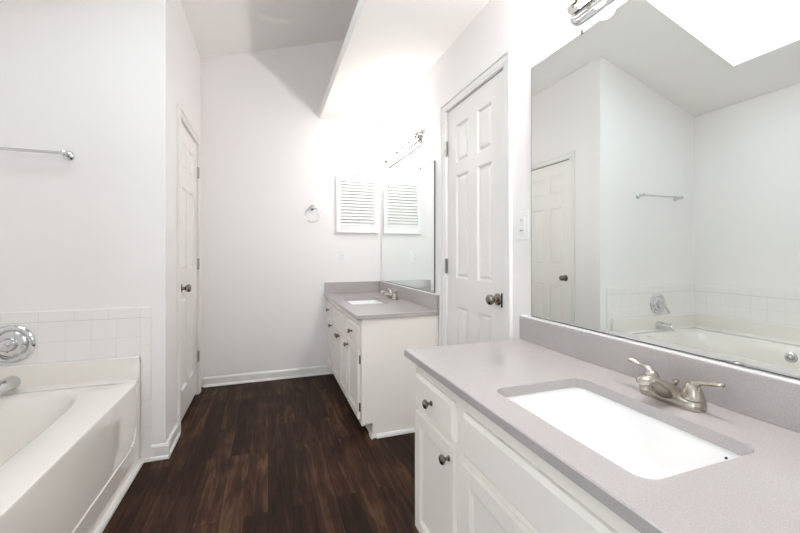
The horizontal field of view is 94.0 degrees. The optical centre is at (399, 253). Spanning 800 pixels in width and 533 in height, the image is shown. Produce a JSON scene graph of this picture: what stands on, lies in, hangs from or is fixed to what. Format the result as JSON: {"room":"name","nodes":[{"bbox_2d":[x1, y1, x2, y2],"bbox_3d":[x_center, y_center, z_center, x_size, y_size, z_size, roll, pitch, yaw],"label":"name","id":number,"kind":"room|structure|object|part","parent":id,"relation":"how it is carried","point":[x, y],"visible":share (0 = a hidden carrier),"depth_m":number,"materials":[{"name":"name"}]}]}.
{"room":"bathroom","nodes":[
{"label":"bathroom","id":0,"kind":"room"},
{"bbox_2d":[0,0,170,457],"bbox_3d":[-2.034,-0.290,2.032,1.342,2.981,0.120,0,0,-19],"label":"wall","id":1,"kind":"structure","parent":0,"point":[89,79],"depth_m":2.07,"materials":[{"name":"white paint"}]},
{"bbox_2d":[0,147,74,160],"bbox_3d":[-2.035,-0.537,1.926,0.550,0.054,0.078,0,0,-19],"label":"towel bar","id":2,"kind":"object","parent":1,"relation":"attached to","point":[67,155],"visible":1,"depth_m":1.96,"materials":[{"name":"silver metal"}]},
{"bbox_3d":[-1.802,-0.537,2.009,0.054,0.054,0.078,0,0,-19],"label":"post","id":3,"kind":"part","parent":2,"relation":"part of","materials":[{"name":"silver metal"}]},
{"bbox_2d":[0,307,150,457],"bbox_3d":[-1.986,0.745,1.980,1.142,0.874,0.009,0,0,-19],"label":"tiled wall","id":4,"kind":"structure","parent":1,"relation":"attached to","point":[85,334],"depth_m":2.08,"materials":[{"name":"white tile"}]},
{"bbox_2d":[0,325,35,362],"bbox_3d":[-2.022,0.472,1.917,0.198,0.198,0.086,0,0,-19],"label":"mixer","id":5,"kind":"object","parent":4,"relation":"attached to","point":[17,342],"visible":1,"depth_m":1.95,"materials":[{"name":"silver metal"}]},
{"bbox_2d":[171,0,200,431],"bbox_3d":[-1.663,-0.276,2.815,0.120,2.952,1.110,0,0,-19],"label":"wall","id":6,"kind":"structure","parent":0,"point":[185,57],"depth_m":2.43,"materials":[{"name":"white paint"}]},
{"bbox_2d":[144,423,179,462],"bbox_3d":[-1.464,1.157,2.307,0.126,0.086,0.304,0,0,-19],"label":"baseboard","id":7,"kind":"structure","parent":6,"relation":"attached to","point":[162,451],"depth_m":2.19,"materials":[{"name":"white wood"}]},
{"bbox_2d":[177,104,200,433],"bbox_3d":[-1.604,0.103,2.859,0.020,2.194,0.822,0,0,-19],"label":"trim","id":8,"kind":"structure","parent":6,"relation":"attached to","point":[181,115],"depth_m":2.48,"materials":[{"name":"white wood"}]},
{"bbox_2d":[181,122,198,419],"bbox_3d":[-1.606,0.118,2.870,0.102,2.100,0.711,0,0,-19],"label":"door","id":9,"kind":"structure","parent":6,"relation":"in","point":[189,169],"depth_m":2.81,"materials":[{"name":"white paint"}]},
{"bbox_3d":[-1.491,0.240,2.597,0.067,0.064,0.064,0,0,-19],"label":"knob","id":10,"kind":"part","parent":9,"relation":"part of","materials":[{"name":"silver metal"}]},
{"bbox_2d":[102,374,418,532],"bbox_3d":[-0.782,1.250,1.189,3.144,0.100,5.003,0,0,-19],"label":"floor","id":11,"kind":"structure","parent":0,"point":[291,455],"depth_m":2.07,"materials":[{"name":"brown wood"}]},
{"bbox_2d":[0,356,139,532],"bbox_3d":[-1.703,0.894,1.108,1.093,0.612,1.823,0,0,-19],"label":"bathtub","id":12,"kind":"object","parent":11,"relation":"on","point":[70,431],"visible":0.98,"depth_m":1.73,"materials":[{"name":"white ceramic"}]},
{"bbox_2d":[0,376,20,394],"bbox_3d":[-2.001,0.670,1.876,0.074,0.077,0.156,0,0,-19],"label":"tub spout","id":13,"kind":"object","parent":12,"relation":"attached to","point":[9,383],"visible":1,"depth_m":1.90,"materials":[{"name":"silver metal"}]},
{"bbox_2d":[93,458,143,532],"bbox_3d":[-1.183,1.187,1.292,0.022,0.026,1.824,0,0,-19],"label":"trim","id":14,"kind":"structure","parent":12,"relation":"attached to","point":[107,516],"depth_m":1.80,"materials":[{"name":"white wood"}]},
{"bbox_2d":[326,299,437,439],"bbox_3d":[-0.249,0.810,3.143,0.592,0.780,1.428,0,0,-19],"label":"vanity cabinet","id":15,"kind":"object","parent":11,"relation":"on","point":[366,358],"visible":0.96,"depth_m":2.48,"materials":[{"name":"white paint"}]},
{"bbox_3d":[-0.665,0.535,3.559,0.018,0.124,0.315,0,0,-19],"label":"drawer","id":16,"kind":"part","parent":15,"relation":"part of","materials":[{"name":"white paint"}]},
{"bbox_3d":[-0.665,0.848,3.559,0.018,0.460,0.315,0,0,-19],"label":"door","id":17,"kind":"part","parent":15,"relation":"part of","materials":[{"name":"white paint"}]},
{"bbox_3d":[-0.547,0.855,3.225,0.018,0.446,0.294,0,0,-19],"label":"door","id":18,"kind":"part","parent":15,"relation":"part of","materials":[{"name":"white paint"}]},
{"bbox_3d":[-0.447,0.855,2.941,0.018,0.446,0.294,0,0,-19],"label":"door","id":19,"kind":"part","parent":15,"relation":"part of","materials":[{"name":"white paint"}]},
{"bbox_3d":[-0.473,0.765,3.071,0.019,0.690,1.416,0,0,-19],"label":"frame","id":20,"kind":"part","parent":15,"relation":"part of","materials":[{"name":"white paint"}]},
{"bbox_3d":[-0.325,0.848,2.595,0.018,0.460,0.340,0,0,-19],"label":"door","id":21,"kind":"part","parent":15,"relation":"part of","materials":[{"name":"white paint"}]},
{"bbox_3d":[-0.325,0.535,2.595,0.018,0.124,0.340,0,0,-19],"label":"drawer","id":22,"kind":"part","parent":15,"relation":"part of","materials":[{"name":"white paint"}]},
{"bbox_2d":[324,291,438,319],"bbox_3d":[-0.242,0.406,3.142,0.584,0.029,1.437,0,0,-19],"label":"countertop","id":23,"kind":"structure","parent":15,"relation":"on","point":[388,308],"depth_m":2.73,"materials":[{"name":"grey stone"}]},
{"bbox_2d":[347,300,381,303],"bbox_3d":[-0.292,0.490,3.137,0.349,0.140,0.484,0,0,-19],"label":"sink","id":24,"kind":"object","parent":23,"relation":"in","point":[362,301],"visible":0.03,"depth_m":3.36,"materials":[{"name":"white ceramic"}]},
{"bbox_2d":[380,288,397,299],"bbox_3d":[-0.064,0.349,3.217,0.179,0.085,0.189,0,0,24],"label":"faucet","id":25,"kind":"object","parent":23,"relation":"on","point":[390,295],"visible":1,"depth_m":3.17,"materials":[{"name":"silver metal"}]},
{"bbox_3d":[-0.100,0.348,3.204,0.152,0.070,0.067,0,0,-19],"label":"spout","id":26,"kind":"part","parent":25,"relation":"part of","materials":[{"name":"silver metal"}]},
{"bbox_3d":[0.057,1.187,2.501,0.443,0.027,0.012,0,0,-19],"label":"moulding","id":27,"kind":"part","parent":15,"relation":"part of","materials":[{"name":"white wood"}]},
{"bbox_2d":[415,365,640,532],"bbox_3d":[0.535,0.810,0.922,0.592,0.780,1.446,0,0,-19],"label":"vanity cabinet","id":28,"kind":"object","parent":11,"relation":"on","point":[472,476],"visible":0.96,"depth_m":1.03,"materials":[{"name":"white paint"}]},
{"bbox_3d":[0.097,0.533,1.325,0.034,0.032,0.032,0,0,-19],"label":"knob","id":29,"kind":"part","parent":28,"relation":"part of","materials":[{"name":"silver metal"}]},
{"bbox_3d":[0.121,0.848,1.333,0.018,0.460,0.324,0,0,-19],"label":"door","id":30,"kind":"part","parent":28,"relation":"part of","materials":[{"name":"white paint"}]},
{"bbox_3d":[0.121,0.535,1.333,0.018,0.124,0.324,0,0,-19],"label":"drawer","id":31,"kind":"part","parent":28,"relation":"part of","materials":[{"name":"white paint"}]},
{"bbox_3d":[0.143,0.659,1.197,0.034,0.032,0.032,0,0,-19],"label":"knob","id":32,"kind":"part","parent":28,"relation":"part of","materials":[{"name":"silver metal"}]},
{"bbox_3d":[0.243,0.855,0.986,0.018,0.446,0.304,0,0,-19],"label":"door","id":33,"kind":"part","parent":28,"relation":"part of","materials":[{"name":"white paint"}]},
{"bbox_2d":[404,339,799,532],"bbox_3d":[0.541,0.406,0.924,0.584,0.029,1.492,0,0,-19],"label":"countertop","id":34,"kind":"structure","parent":28,"relation":"on","point":[758,490],"depth_m":0.78,"materials":[{"name":"grey stone"}]},
{"bbox_2d":[506,387,740,478],"bbox_3d":[0.494,0.490,0.909,0.354,0.140,0.502,0,0,-19],"label":"sink","id":35,"kind":"object","parent":34,"relation":"in","point":[645,446],"visible":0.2,"depth_m":1.01,"materials":[{"name":"white ceramic"}]},
{"bbox_2d":[627,357,724,412],"bbox_3d":[0.721,0.349,0.994,0.179,0.085,0.189,0,0,24],"label":"faucet","id":36,"kind":"object","parent":34,"relation":"on","point":[691,398],"visible":1,"depth_m":0.95,"materials":[{"name":"silver metal"}]},
{"bbox_3d":[0.696,0.329,1.071,0.030,0.046,0.084,0,0,-19],"label":"lever","id":37,"kind":"part","parent":36,"relation":"part of","materials":[{"name":"silver metal"}]},
{"bbox_3d":[0.705,0.345,1.045,0.053,0.040,0.053,0,0,-19],"label":"handle","id":38,"kind":"part","parent":36,"relation":"part of","materials":[{"name":"silver metal"}]},
{"bbox_3d":[0.685,0.348,0.981,0.152,0.070,0.067,0,0,-19],"label":"spout","id":39,"kind":"part","parent":36,"relation":"part of","materials":[{"name":"silver metal"}]},
{"bbox_3d":[0.723,0.377,0.995,0.062,0.028,0.164,0,0,-19],"label":"plate","id":40,"kind":"part","parent":36,"relation":"part of","materials":[{"name":"silver metal"}]},
{"bbox_3d":[0.740,0.357,1.000,0.017,0.040,0.018,0,0,-19],"label":"lift rod","id":41,"kind":"part","parent":36,"relation":"part of","materials":[{"name":"silver metal"}]},
{"bbox_3d":[0.741,0.345,0.944,0.053,0.040,0.053,0,0,-19],"label":"handle","id":42,"kind":"part","parent":36,"relation":"part of","materials":[{"name":"silver metal"}]},
{"bbox_3d":[0.750,0.329,0.918,0.030,0.046,0.084,0,0,-19],"label":"lever","id":43,"kind":"part","parent":36,"relation":"part of","materials":[{"name":"silver metal"}]},
{"bbox_2d":[181,0,357,57],"bbox_3d":[-0.782,-1.934,1.189,3.144,1.206,5.003,0,0,-19],"label":"ceiling","id":44,"kind":"structure","parent":0,"point":[218,27],"depth_m":3.16,"materials":[{"name":"white paint"}]},
{"bbox_2d":[201,40,379,386],"bbox_3d":[-1.018,-0.579,3.695,1.921,3.557,0.120,0,0,-19],"label":"wall","id":45,"kind":"structure","parent":0,"point":[268,155],"depth_m":3.56,"materials":[{"name":"white paint"}]},
{"bbox_2d":[203,365,332,387],"bbox_3d":[-1.211,1.157,3.551,1.179,0.086,0.022,0,0,-19],"label":"baseboard","id":46,"kind":"structure","parent":45,"relation":"attached to","point":[232,379],"depth_m":3.53,"materials":[{"name":"white wood"}]},
{"bbox_2d":[304,205,319,222],"bbox_3d":[-0.858,-0.394,3.656,0.154,0.178,0.060,0,0,-19],"label":"towel ring","id":47,"kind":"object","parent":45,"relation":"attached to","point":[312,207],"visible":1,"depth_m":3.65,"materials":[{"name":"silver metal"}]},
{"bbox_2d":[339,251,346,262],"bbox_3d":[-0.577,0.032,3.781,0.082,0.128,0.012,0,0,-19],"label":"outlet","id":48,"kind":"object","parent":45,"relation":"attached to","point":[342,254],"visible":1,"depth_m":3.78,"materials":[{"name":"white plastic"}]},
{"bbox_2d":[325,281,378,292],"bbox_3d":[-0.486,0.339,3.808,0.559,0.105,0.020,0,0,-19],"label":"backsplash","id":49,"kind":"structure","parent":45,"relation":"attached to","point":[366,286],"depth_m":3.79,"materials":[{"name":"grey stone"}]},
{"bbox_2d":[336,175,377,232],"bbox_3d":[-0.439,-0.499,3.818,0.430,0.572,0.032,0,0,-19],"label":"louvered shutter","id":50,"kind":"object","parent":45,"relation":"attached to","point":[356,197],"visible":1,"depth_m":3.81,"materials":[{"name":"white paint"}]},
{"bbox_2d":[380,0,799,380],"bbox_3d":[0.644,-0.564,1.692,0.120,3.529,4.763,0,0,-19],"label":"wall","id":51,"kind":"structure","parent":0,"point":[535,29],"depth_m":1.84,"materials":[{"name":"white paint"}]},
{"bbox_2d":[376,127,425,167],"bbox_3d":[-0.030,-0.898,3.211,0.140,0.132,0.935,0,0,-19],"label":"vanity light","id":52,"kind":"object","parent":51,"relation":"attached to","point":[411,142],"visible":1,"depth_m":3.09,"materials":[{"name":"white glass"}]},
{"bbox_2d":[376,156,386,163],"bbox_3d":[-0.179,-0.898,3.571,0.098,0.072,0.072,0,0,-19],"label":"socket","id":53,"kind":"object","parent":52,"relation":"attached to","point":[379,160],"depth_m":3.55,"materials":[{"name":"white"}]},
{"bbox_2d":[381,152,391,159],"bbox_3d":[-0.128,-0.898,3.424,0.098,0.072,0.072,0,0,-19],"label":"socket","id":54,"kind":"object","parent":52,"relation":"attached to","point":[384,156],"depth_m":3.40,"materials":[{"name":"white"}]},
{"bbox_2d":[386,147,396,155],"bbox_3d":[-0.076,-0.898,3.277,0.098,0.072,0.072,0,0,-19],"label":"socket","id":55,"kind":"object","parent":52,"relation":"attached to","point":[389,151],"depth_m":3.25,"materials":[{"name":"white"}]},
{"bbox_2d":[391,142,403,150],"bbox_3d":[-0.024,-0.898,3.130,0.098,0.072,0.072,0,0,-19],"label":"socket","id":56,"kind":"object","parent":52,"relation":"attached to","point":[395,146],"depth_m":3.11,"materials":[{"name":"white"}]},
{"bbox_2d":[398,137,409,145],"bbox_3d":[0.028,-0.898,2.983,0.098,0.072,0.072,0,0,-19],"label":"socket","id":57,"kind":"object","parent":52,"relation":"attached to","point":[402,141],"depth_m":2.96,"materials":[{"name":"white"}]},
{"bbox_2d":[404,131,417,139],"bbox_3d":[0.080,-0.898,2.836,0.098,0.072,0.072,0,0,-19],"label":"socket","id":58,"kind":"object","parent":52,"relation":"attached to","point":[408,135],"depth_m":2.82,"materials":[{"name":"white"}]},
{"bbox_2d":[320,0,489,125],"bbox_3d":[0.291,-1.393,1.568,0.628,0.094,4.763,0,0,-19],"label":"ceiling","id":59,"kind":"structure","parent":51,"relation":"attached to","point":[389,46],"depth_m":2.49,"materials":[{"name":"white paint"}]},
{"bbox_2d":[382,161,434,292],"bbox_3d":[0.028,-0.195,3.243,0.008,0.945,1.303,0,0,-19],"label":"wall mirror","id":60,"kind":"object","parent":51,"relation":"attached to","point":[408,204],"visible":1,"depth_m":3.07,"materials":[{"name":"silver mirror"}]},
{"bbox_2d":[379,281,438,310],"bbox_3d":[0.024,0.336,3.236,0.020,0.110,1.438,0,0,-19],"label":"backsplash","id":61,"kind":"structure","parent":51,"relation":"attached to","point":[423,298],"depth_m":2.95,"materials":[{"name":"grey stone"}]},
{"bbox_2d":[445,70,502,344],"bbox_3d":[0.402,0.127,2.161,0.102,2.118,0.649,0,0,-19],"label":"door","id":62,"kind":"structure","parent":51,"relation":"in","point":[474,145],"depth_m":2.13,"materials":[{"name":"white paint"}]},
{"bbox_3d":[0.473,0.234,1.906,0.067,0.064,0.064,0,0,-19],"label":"knob","id":63,"kind":"part","parent":62,"relation":"part of","materials":[{"name":"silver metal"}]},
{"bbox_3d":[0.515,0.236,1.885,0.004,0.072,0.013,0,0,-19],"label":"latch plate","id":64,"kind":"part","parent":62,"relation":"part of","materials":[{"name":"black"}]},
{"bbox_2d":[439,46,512,345],"bbox_3d":[0.405,0.101,2.159,0.020,2.198,0.777,0,0,-19],"label":"trim","id":65,"kind":"structure","parent":51,"relation":"attached to","point":[504,60],"depth_m":1.85,"materials":[{"name":"white wood"}]},
{"bbox_2d":[516,210,529,240],"bbox_3d":[0.564,-0.130,1.720,0.014,0.136,0.088,0,0,-19],"label":"light switch","id":66,"kind":"object","parent":51,"relation":"attached to","point":[522,217],"visible":1,"depth_m":1.71,"materials":[{"name":"white plastic"}]},
{"bbox_2d":[553,0,612,24],"bbox_3d":[0.749,-0.930,1.004,0.140,0.132,0.905,0,0,-19],"label":"vanity light","id":67,"kind":"object","parent":51,"relation":"attached to","point":[578,11],"visible":1,"depth_m":1.35,"materials":[{"name":"silver metal"}]},
{"bbox_2d":[553,0,580,7],"bbox_3d":[0.604,-0.930,1.353,0.098,0.072,0.072,0,0,-19],"label":"bulb","id":68,"kind":"object","parent":67,"relation":"attached to","point":[558,3],"depth_m":1.35,"materials":[{"name":"white glass"}]},
{"bbox_2d":[519,315,799,432],"bbox_3d":[0.807,0.336,1.018,0.020,0.110,1.492,0,0,-19],"label":"backsplash","id":69,"kind":"structure","parent":51,"relation":"attached to","point":[770,398],"depth_m":1.03,"materials":[{"name":"grey stone"}]},
{"bbox_2d":[531,0,799,379],"bbox_3d":[0.811,-0.280,1.025,0.008,1.115,1.354,0,0,-19],"label":"wall mirror","id":70,"kind":"object","parent":51,"relation":"attached to","point":[665,134],"visible":1,"depth_m":1.07,"materials":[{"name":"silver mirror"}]}
]}

